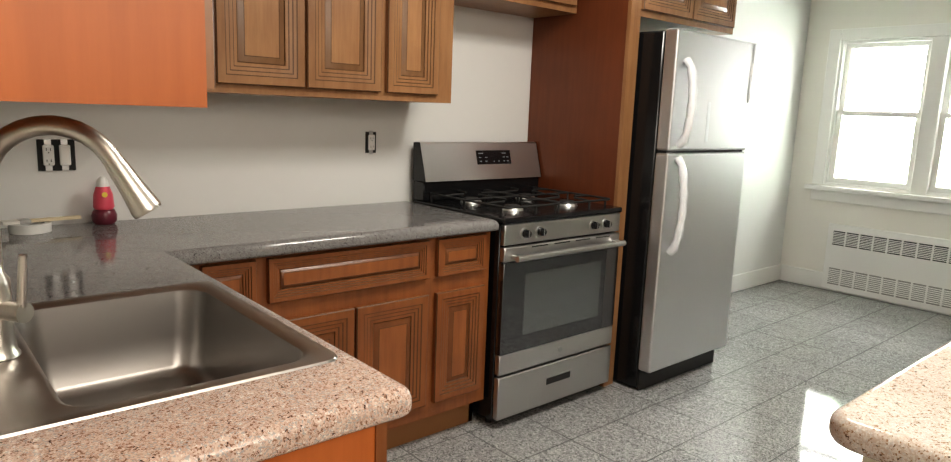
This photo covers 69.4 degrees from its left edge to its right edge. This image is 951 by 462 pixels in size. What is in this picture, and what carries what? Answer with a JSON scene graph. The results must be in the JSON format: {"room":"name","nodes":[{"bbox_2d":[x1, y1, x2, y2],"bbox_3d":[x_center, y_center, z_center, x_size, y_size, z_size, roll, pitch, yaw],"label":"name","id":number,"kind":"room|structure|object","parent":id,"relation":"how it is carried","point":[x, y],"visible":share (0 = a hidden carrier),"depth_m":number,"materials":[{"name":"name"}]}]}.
{"room":"kitchen","nodes":[
{"label":"kitchen","id":0,"kind":"room"},
{"bbox_2d":[0,0,810,274],"bbox_3d":[-0.116,-0.487,3.479,7.882,2.440,0.150,-6,13,-40],"label":"wall","id":1,"kind":"structure","parent":0,"point":[227,153],"depth_m":3.00,"materials":[{"name":"white paint"}]},
{"bbox_2d":[36,139,75,170],"bbox_3d":[-1.397,-0.253,2.291,0.110,0.104,0.014,-6,13,-40],"label":"double electrical outlet","id":2,"kind":"object","parent":1,"relation":"attached to","point":[55,154],"visible":1,"depth_m":2.29,"materials":[{"name":"grey plastic"}]},
{"bbox_2d":[207,0,453,102],"bbox_3d":[-0.774,-0.882,2.497,1.559,0.762,0.322,-6,13,-40],"label":"upper cabinet","id":3,"kind":"object","parent":1,"relation":"attached to","point":[389,50],"visible":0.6,"depth_m":2.56,"materials":[{"name":"brown wood"}]},
{"bbox_2d":[365,131,375,153],"bbox_3d":[-0.467,-0.397,3.078,0.054,0.104,0.013,-6,13,-40],"label":"electrical outlet","id":4,"kind":"object","parent":1,"relation":"attached to","point":[370,142],"visible":1,"depth_m":3.07,"materials":[{"name":"grey plastic"}]},
{"bbox_2d":[454,0,576,17],"bbox_3d":[0.121,-1.208,3.215,0.769,0.299,0.322,-6,13,-40],"label":"upper cabinet","id":5,"kind":"object","parent":1,"relation":"attached to","point":[535,8],"visible":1,"depth_m":3.28,"materials":[{"name":"brown wood"}]},
{"bbox_2d":[640,0,736,35],"bbox_3d":[0.880,-1.246,3.668,0.918,0.322,0.627,-6,13,-40],"label":"upper cabinet","id":6,"kind":"object","parent":1,"relation":"attached to","point":[714,17],"visible":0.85,"depth_m":3.52,"materials":[{"name":"brown wood"}]},
{"bbox_2d":[731,264,781,292],"bbox_3d":[1.762,0.452,5.208,2.310,0.139,0.019,-6,13,-40],"label":"baseboard","id":7,"kind":"structure","parent":1,"relation":"attached to","point":[761,276],"depth_m":5.68,"materials":[{"name":"white paint"}]},
{"bbox_2d":[387,280,950,461],"bbox_3d":[1.514,1.163,1.786,7.882,0.100,5.400,-6,13,-40],"label":"floor","id":8,"kind":"structure","parent":0,"point":[788,371],"depth_m":3.34,"materials":[{"name":"tile"}]},
{"bbox_2d":[190,257,269,309],"bbox_3d":[-1.005,0.471,2.378,0.300,0.864,0.616,-6,13,-40],"label":"base cabinet","id":9,"kind":"object","parent":8,"relation":"on","point":[250,278],"depth_m":2.16,"materials":[{"name":"brown wood"}]},
{"bbox_2d":[261,422,386,461],"bbox_3d":[-0.763,0.650,1.404,0.616,0.864,1.201,-6,13,-40],"label":"base cabinet","id":10,"kind":"object","parent":8,"relation":"on","point":[367,444],"visible":0.12,"depth_m":1.01,"materials":[{"name":"orange wood"}]},
{"bbox_2d":[0,201,498,461],"bbox_3d":[-0.452,0.100,1.967,1.913,0.048,1.836,-6,13,-40],"label":"countertop","id":11,"kind":"structure","parent":10,"relation":"on","point":[267,418],"depth_m":1.47,"materials":[{"name":"stone"}]},
{"bbox_2d":[8,221,51,234],"bbox_3d":[-1.404,-0.011,2.165,0.116,0.028,0.116,-6,13,-40],"label":"tape roll","id":12,"kind":"object","parent":11,"relation":"on","point":[34,228],"visible":0.73,"depth_m":2.12,"materials":[{"name":"white"}]},
{"bbox_2d":[0,215,80,224],"bbox_3d":[-1.381,-0.036,2.188,0.042,0.012,0.220,11,13,42],"label":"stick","id":13,"kind":"object","parent":12,"relation":"on","point":[18,221],"visible":1,"depth_m":2.17,"materials":[{"name":"beige wood"}]},
{"bbox_2d":[0,115,160,361],"bbox_3d":[-0.667,0.009,1.123,0.265,0.392,0.145,-6,13,-40],"label":"faucet","id":14,"kind":"object","parent":11,"relation":"on","point":[140,198],"visible":1,"depth_m":1.10,"materials":[{"name":"silver metal"}]},
{"bbox_2d":[91,176,116,224],"bbox_3d":[-1.270,-0.106,2.344,0.080,0.162,0.080,-6,13,-40],"label":"air freshener","id":15,"kind":"object","parent":11,"relation":"on","point":[104,212],"visible":1,"depth_m":2.32,"materials":[{"name":"red plastic"}]},
{"bbox_2d":[0,281,337,438],"bbox_3d":[-0.650,0.290,1.253,0.560,0.203,0.640,-6,13,-40],"label":"sink","id":16,"kind":"object","parent":11,"relation":"in","point":[85,357],"visible":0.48,"depth_m":1.45,"materials":[{"name":"silver metal"}]},
{"bbox_2d":[270,237,441,449],"bbox_3d":[-0.632,0.430,2.697,0.685,0.864,0.616,-6,13,-40],"label":"base cabinet","id":17,"kind":"object","parent":8,"relation":"on","point":[411,315],"depth_m":2.51,"materials":[{"name":"brown wood"}]},
{"bbox_2d":[434,232,489,432],"bbox_3d":[-0.257,0.388,3.017,0.303,0.864,0.616,-6,13,-40],"label":"base cabinet","id":18,"kind":"object","parent":8,"relation":"on","point":[463,260],"depth_m":2.79,"materials":[{"name":"brown wood"}]},
{"bbox_2d":[413,142,625,422],"bbox_3d":[0.209,0.192,3.291,0.768,1.194,0.704,-6,13,-40],"label":"stove","id":19,"kind":"object","parent":8,"relation":"on","point":[553,260],"visible":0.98,"depth_m":3.11,"materials":[{"name":"silver metal"}]},
{"bbox_2d":[527,0,641,386],"bbox_3d":[0.509,-0.317,3.536,0.075,2.134,0.627,-6,13,-40],"label":"panel","id":20,"kind":"object","parent":8,"relation":"on","point":[583,83],"visible":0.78,"depth_m":3.39,"materials":[{"name":"brown wood"}]},
{"bbox_2d":[613,29,757,390],"bbox_3d":[0.918,-0.136,3.722,0.720,1.744,0.865,-6,13,-40],"label":"fridge","id":21,"kind":"object","parent":8,"relation":"on","point":[692,100],"visible":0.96,"depth_m":3.37,"materials":[{"name":"silver metal"}]},
{"bbox_2d":[862,456,878,461],"bbox_3d":[1.647,0.777,1.216,1.750,0.865,1.260,-6,13,-40],"label":"base cabinet","id":22,"kind":"object","parent":8,"relation":"on","point":[865,459],"depth_m":1.04,"materials":[{"name":"beige wood"}]},
{"bbox_2d":[829,340,950,461],"bbox_3d":[1.643,0.326,1.139,1.820,0.048,1.330,-6,13,-40],"label":"countertop","id":23,"kind":"structure","parent":22,"relation":"on","point":[903,415],"depth_m":1.04,"materials":[{"name":"stone"}]},
{"bbox_2d":[780,0,950,271],"bbox_3d":[4.442,-0.383,3.900,0.150,2.440,5.200,-6,13,-40],"label":"wall","id":24,"kind":"structure","parent":0,"point":[808,220],"depth_m":5.57,"materials":[{"name":"white paint"}]},
{"bbox_2d":[781,264,950,315],"bbox_3d":[4.270,0.740,4.117,0.015,0.139,4.999,-6,13,-40],"label":"baseboard","id":25,"kind":"structure","parent":24,"relation":"attached to","point":[783,272],"depth_m":5.79,"materials":[{"name":"white paint"}]},
{"bbox_2d":[804,23,950,215],"bbox_3d":[3.360,-0.815,5.028,0.176,1.360,1.680,-6,13,-40],"label":"window","id":26,"kind":"structure","parent":24,"relation":"in","point":[932,115],"depth_m":5.21,"materials":[{"name":"white paint"}]},
{"bbox_2d":[821,223,950,314],"bbox_3d":[3.430,0.331,5.032,0.031,0.543,1.680,-6,13,-40],"label":"radiator","id":27,"kind":"object","parent":24,"relation":"attached to","point":[911,270],"visible":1,"depth_m":5.29,"materials":[{"name":"white metal"}]},
{"label":"outside","id":28,"kind":"structure","parent":0,"visible":0},
{"bbox_2d":[835,46,950,187],"bbox_3d":[4.044,-1.026,5.571,0.020,4.100,4.400,-6,13,-40],"label":"sky","id":29,"kind":"structure","parent":28,"point":[900,92],"depth_m":6.06,"materials":[{"name":"white"}]},
{"bbox_3d":[-1.161,-0.135,1.234,0.193,2.440,1.930,-6,13,-40],"label":"wall","id":30,"kind":"structure","parent":0,"visible":0},
{"bbox_2d":[0,0,215,107],"bbox_3d":[-0.902,-0.634,1.195,0.352,0.785,1.472,-6,13,-40],"label":"upper cabinet","id":31,"kind":"object","parent":30,"relation":"attached to","point":[139,52],"depth_m":0.74,"materials":[{"name":"orange wood"}]},
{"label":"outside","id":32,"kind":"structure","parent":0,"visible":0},
{"bbox_2d":[836,118,950,183],"bbox_3d":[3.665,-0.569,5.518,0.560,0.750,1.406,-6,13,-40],"label":"trees","id":33,"kind":"object","parent":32,"point":[891,159],"depth_m":5.58,"materials":[{"name":"grey plant"}]}
]}

